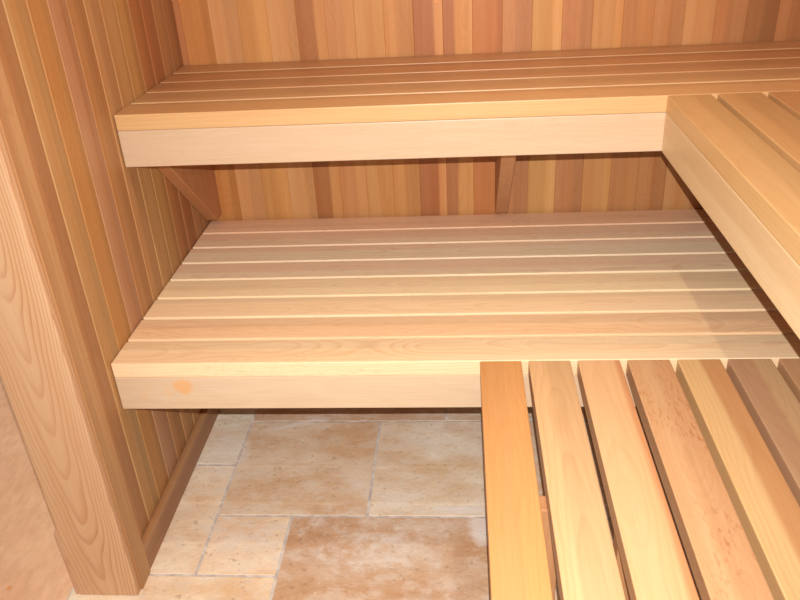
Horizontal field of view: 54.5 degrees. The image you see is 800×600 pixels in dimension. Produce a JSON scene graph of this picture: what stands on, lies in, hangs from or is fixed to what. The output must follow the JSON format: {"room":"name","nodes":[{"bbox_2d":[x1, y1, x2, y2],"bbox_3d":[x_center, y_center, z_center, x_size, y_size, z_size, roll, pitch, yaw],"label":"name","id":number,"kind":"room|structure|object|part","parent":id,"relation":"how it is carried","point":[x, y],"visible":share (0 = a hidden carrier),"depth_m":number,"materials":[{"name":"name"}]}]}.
{"room":"spa","nodes":[
{"label":"spa","id":0,"kind":"room"},
{"bbox_2d":[0,0,211,537],"bbox_3d":[-0.729,-0.424,1.842,0.128,2.024,1.023,-1,29,5],"label":"wall","id":1,"kind":"structure","parent":0,"point":[121,233],"depth_m":1.77,"materials":[{"name":"brown wood"}]},
{"bbox_2d":[54,529,78,593],"bbox_3d":[-0.782,0.599,1.873,0.010,0.205,0.100,-1,29,5],"label":"trim","id":2,"kind":"structure","parent":1,"relation":"attached to","point":[55,531],"depth_m":1.82,"materials":[{"name":"brown wood"}]},
{"bbox_2d":[0,131,140,594],"bbox_3d":[-0.754,-0.177,1.394,0.147,2.020,0.019,-1,29,5],"label":"trim","id":3,"kind":"structure","parent":1,"relation":"attached to","point":[37,373],"depth_m":1.61,"materials":[{"name":"brown wood"}]},
{"bbox_2d":[0,58,150,588],"bbox_3d":[-0.685,-0.196,1.421,0.022,2.020,0.056,-1,29,5],"label":"trim","id":4,"kind":"structure","parent":1,"relation":"attached to","point":[10,128],"depth_m":1.54,"materials":[{"name":"brown wood"}]},
{"bbox_2d":[141,408,220,568],"bbox_3d":[-0.602,0.410,2.329,0.020,0.078,0.955,-1,29,5],"label":"baseboard","id":5,"kind":"structure","parent":1,"relation":"attached to","point":[155,532],"depth_m":2.13,"materials":[{"name":"brown wood"}]},
{"bbox_2d":[0,375,701,599],"bbox_3d":[-0.883,0.613,2.092,4.292,0.020,4.000,-1,29,5],"label":"floor","id":6,"kind":"structure","parent":0,"point":[276,503],"depth_m":2.08,"materials":[{"name":"tile"}]},
{"bbox_2d":[480,358,799,599],"bbox_3d":[0.620,0.679,1.221,0.947,0.543,1.304,-1,29,5],"label":"bench","id":7,"kind":"object","parent":6,"relation":"on","point":[724,443],"visible":1,"depth_m":1.35,"materials":[{"name":"brown wood"}]},
{"bbox_3d":[0.274,0.577,1.484,0.038,0.504,0.038,-1,29,5],"label":"leg","id":8,"kind":"part","parent":7,"relation":"part of","materials":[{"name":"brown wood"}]},
{"bbox_3d":[0.403,0.595,1.438,0.038,0.504,0.038,-1,29,5],"label":"leg","id":9,"kind":"part","parent":7,"relation":"part of","materials":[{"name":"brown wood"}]},
{"bbox_2d":[172,0,799,220],"bbox_3d":[0.249,-0.708,2.253,2.020,2.024,0.100,-1,29,5],"label":"wall","id":10,"kind":"structure","parent":0,"point":[209,32],"depth_m":2.22,"materials":[{"name":"brown wood"}]},
{"bbox_2d":[111,209,799,408],"bbox_3d":[0.261,-0.015,2.093,1.786,0.127,0.841,-1,29,5],"label":"bench","id":11,"kind":"object","parent":10,"relation":"attached to","point":[403,311],"visible":0.83,"depth_m":1.91,"materials":[{"name":"brown wood"}]},
{"bbox_2d":[114,40,799,219],"bbox_3d":[0.253,-0.366,2.076,1.790,0.470,0.534,-1,29,5],"label":"bench","id":12,"kind":"object","parent":10,"relation":"attached to","point":[504,106],"visible":0.96,"depth_m":1.82,"materials":[{"name":"brown wood"}]},
{"bbox_3d":[1.134,-0.180,1.193,0.100,2.024,2.150,-1,29,5],"label":"wall","id":13,"kind":"structure","parent":0,"visible":0},
{"bbox_2d":[662,91,799,338],"bbox_3d":[0.803,-0.003,0.997,0.532,0.127,1.630,-1,29,5],"label":"bench","id":14,"kind":"object","parent":13,"relation":"attached to","point":[738,154],"visible":1,"depth_m":1.35,"materials":[{"name":"brown wood"}]}
]}

